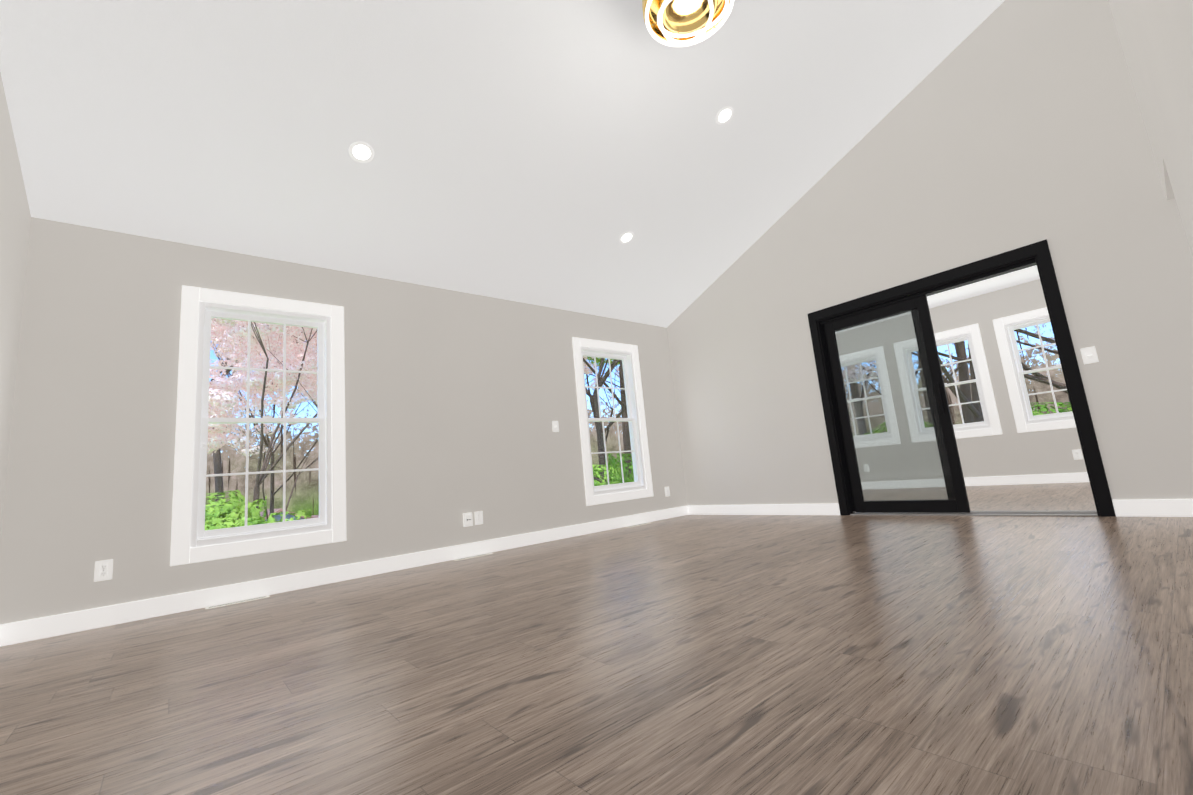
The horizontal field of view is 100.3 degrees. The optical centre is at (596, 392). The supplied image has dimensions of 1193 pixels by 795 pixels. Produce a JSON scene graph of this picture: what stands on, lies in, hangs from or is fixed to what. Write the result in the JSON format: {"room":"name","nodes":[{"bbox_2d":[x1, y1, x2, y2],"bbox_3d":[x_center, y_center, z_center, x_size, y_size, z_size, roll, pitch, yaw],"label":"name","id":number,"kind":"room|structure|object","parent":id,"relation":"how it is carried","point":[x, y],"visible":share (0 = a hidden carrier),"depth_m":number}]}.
{"room":"empty living room","nodes":[
{"label":"empty living room","id":0,"kind":"room"},
{"bbox_2d":[0,71,35,567],"bbox_3d":[-2.146,-1.297,1.337,0.150,4.666,4.620,2,-12,-40],"label":"wall","id":1,"kind":"structure","parent":0,"point":[17,223],"depth_m":2.87},
{"bbox_2d":[0,218,687,624],"bbox_3d":[-1.302,0.209,4.919,6.150,2.686,0.150,2,-12,-40],"label":"wall","id":2,"kind":"structure","parent":0,"point":[453,399],"depth_m":4.02},
{"bbox_2d":[94,559,112,581],"bbox_3d":[-3.064,1.104,3.098,0.080,0.120,0.010,2,-12,-40],"label":"electrical outlet","id":3,"kind":"object","parent":2,"relation":"attached to","point":[104,570],"visible":1,"depth_m":3.10},
{"bbox_2d":[170,285,345,565],"bbox_3d":[-2.548,0.217,3.850,1.070,1.952,0.180,2,-12,-40],"label":"window","id":4,"kind":"structure","parent":2,"relation":"in","point":[193,540],"depth_m":3.74},
{"bbox_2d":[0,506,687,646],"bbox_3d":[-1.072,1.459,4.705,6.010,0.118,0.016,2,-12,-40],"label":"baseboard","id":5,"kind":"structure","parent":2,"relation":"attached to","point":[45,627],"depth_m":3.63},
{"bbox_2d":[463,513,472,526],"bbox_3d":[-1.200,1.182,4.649,0.080,0.120,0.037,2,-12,-40],"label":"electrical outlet","id":6,"kind":"object","parent":2,"relation":"attached to","point":[467,519],"visible":0.98,"depth_m":4.63},
{"bbox_2d":[475,511,482,524],"bbox_3d":[-1.117,1.188,4.737,0.080,0.120,0.010,2,-12,-40],"label":"electrical outlet","id":7,"kind":"object","parent":2,"relation":"attached to","point":[478,517],"visible":1,"depth_m":4.73},
{"bbox_2d":[552,421,558,431],"bbox_3d":[-0.454,0.371,5.503,0.080,0.120,0.066,2,-12,-40],"label":"light switch","id":8,"kind":"object","parent":2,"relation":"attached to","point":[555,426],"visible":1,"depth_m":5.50},
{"bbox_2d":[572,337,652,505],"bbox_3d":[0.162,0.335,6.131,1.070,1.952,0.180,2,-12,-40],"label":"window","id":9,"kind":"structure","parent":2,"relation":"in","point":[640,486],"depth_m":6.17},
{"bbox_2d":[665,487,669,495],"bbox_3d":[0.917,1.276,6.448,0.080,0.120,0.010,2,-12,-40],"label":"electrical outlet","id":10,"kind":"object","parent":2,"relation":"attached to","point":[667,492],"visible":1,"depth_m":6.45},
{"bbox_2d":[0,0,1004,327],"bbox_3d":[0.083,-2.482,3.536,6.310,2.242,4.955,2,-12,-40],"label":"ceiling","id":11,"kind":"structure","parent":0,"point":[542,152],"depth_m":3.69},
{"bbox_2d":[349,142,373,162],"bbox_3d":[-1.661,-1.702,3.524,0.164,0.068,0.154,2,-12,-40],"label":"recessed light","id":12,"kind":"object","parent":11,"relation":"in","point":[361,152],"visible":1,"depth_m":3.52},
{"bbox_2d":[619,231,633,243],"bbox_3d":[0.312,-1.616,5.184,0.164,0.068,0.154,2,-12,-40],"label":"recessed light","id":13,"kind":"object","parent":11,"relation":"in","point":[627,237],"visible":1,"depth_m":5.18},
{"bbox_2d":[642,0,733,46],"bbox_3d":[0.530,-2.504,2.998,0.544,0.640,0.544,2,-12,-40],"label":"ceiling fan light","id":14,"kind":"object","parent":11,"relation":"hanging from","point":[678,23],"visible":1,"depth_m":3.02},
{"bbox_2d":[716,106,733,124],"bbox_3d":[1.102,-2.385,4.285,0.164,0.068,0.154,2,-12,-40],"label":"recessed light","id":15,"kind":"object","parent":11,"relation":"in","point":[725,116],"visible":1,"depth_m":4.28},
{"bbox_2d":[0,482,1192,794],"bbox_3d":[2.139,1.085,3.465,9.600,0.120,6.405,2,-12,-40],"label":"floor","id":16,"kind":"structure","parent":0,"point":[864,656],"depth_m":1.66},
{"bbox_2d":[205,595,269,608],"bbox_3d":[-2.465,1.441,3.432,0.360,0.005,0.072,2,-12,-40],"label":"floor vent","id":17,"kind":"object","parent":16,"relation":"in","point":[236,602],"visible":1,"depth_m":3.42},
{"bbox_2d":[455,553,492,560],"bbox_3d":[-1.123,1.499,4.562,0.360,0.005,0.072,2,-12,-40],"label":"floor vent","id":18,"kind":"object","parent":16,"relation":"in","point":[472,556],"visible":1,"depth_m":4.54},
{"bbox_2d":[668,0,1192,504],"bbox_3d":[3.019,-1.220,4.767,0.150,4.666,6.405,2,-12,-40],"label":"wall","id":19,"kind":"structure","parent":0,"point":[1064,128],"depth_m":4.33},
{"bbox_2d":[688,504,839,514],"bbox_3d":[1.869,1.376,5.872,0.016,0.118,1.992,2,-12,-40],"label":"baseboard","id":20,"kind":"structure","parent":19,"relation":"attached to","point":[765,509],"depth_m":5.74},
{"bbox_2d":[808,239,1115,516],"bbox_3d":[3.111,0.020,4.595,0.190,2.156,1.991,2,-12,-40],"label":"door frame","id":21,"kind":"structure","parent":19,"relation":"attached to","point":[825,324],"depth_m":4.70},
{"bbox_2d":[850,510,1097,515],"bbox_3d":[3.207,1.065,4.426,0.170,0.030,1.801,2,-12,-40],"label":"door track","id":22,"kind":"object","parent":19,"relation":"attached to","point":[1042,513],"visible":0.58,"depth_m":4.13},
{"bbox_2d":[1080,346,1098,363],"bbox_3d":[3.724,-0.284,3.765,0.066,0.120,0.080,2,-12,-40],"label":"light switch","id":23,"kind":"object","parent":19,"relation":"attached to","point":[1089,354],"visible":1,"depth_m":3.76},
{"bbox_2d":[1112,499,1192,516],"bbox_3d":[4.442,0.653,2.852,0.016,0.118,2.092,2,-12,-40],"label":"baseboard","id":24,"kind":"structure","parent":19,"relation":"attached to","point":[1143,507],"depth_m":3.48},
{"bbox_2d":[835,265,1039,333],"bbox_3d":[3.839,-1.389,6.474,3.290,0.150,4.955,2,-12,-40],"label":"ceiling","id":25,"kind":"structure","parent":0,"point":[1021,276],"depth_m":6.65},
{"bbox_2d":[836,279,1086,481],"bbox_3d":[5.161,-0.024,7.273,0.150,2.720,4.955,2,-12,-40],"label":"wall","id":26,"kind":"structure","parent":0,"point":[1010,450],"depth_m":6.95},
{"bbox_2d":[839,346,900,447],"bbox_3d":[4.325,0.119,8.251,0.180,1.555,1.092,2,-12,-40],"label":"sunroom window","id":27,"kind":"structure","parent":26,"relation":"in","point":[884,385],"depth_m":7.99},
{"bbox_2d":[893,324,1001,442],"bbox_3d":[5.124,-0.105,7.314,0.180,1.555,1.092,2,-12,-40],"label":"sunroom window","id":28,"kind":"structure","parent":26,"relation":"in","point":[989,425],"depth_m":7.10},
{"bbox_2d":[861,472,1089,489],"bbox_3d":[5.215,1.252,7.014,0.016,0.118,4.655,2,-12,-40],"label":"baseboard","id":29,"kind":"structure","parent":26,"relation":"attached to","point":[1063,477],"depth_m":6.68},
{"bbox_2d":[993,307,1075,432],"bbox_3d":[5.926,-0.331,6.372,0.180,1.555,1.092,2,-12,-40],"label":"sunroom window","id":30,"kind":"structure","parent":26,"relation":"in","point":[1026,420],"depth_m":6.60},
{"bbox_2d":[1072,449,1082,459],"bbox_3d":[5.953,0.762,6.167,0.010,0.120,0.080,2,-12,-40],"label":"electrical outlet","id":31,"kind":"object","parent":26,"relation":"attached to","point":[1077,454],"visible":1,"depth_m":6.17},
{"bbox_2d":[1104,0,1192,311],"bbox_3d":[1.680,-1.628,1.470,6.150,4.666,0.180,2,-12,-40],"label":"wall","id":32,"kind":"structure","parent":0,"point":[1154,38],"depth_m":2.33},
{"label":"outside","id":33,"kind":"structure","parent":0,"visible":0},
{"bbox_2d":[205,318,1071,529],"bbox_3d":[3.401,-7.755,10.734,200.000,37.338,200.000,2,-12,-40],"label":"garden","id":34,"kind":"object","parent":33,"point":[231,517],"depth_m":14.78}
]}

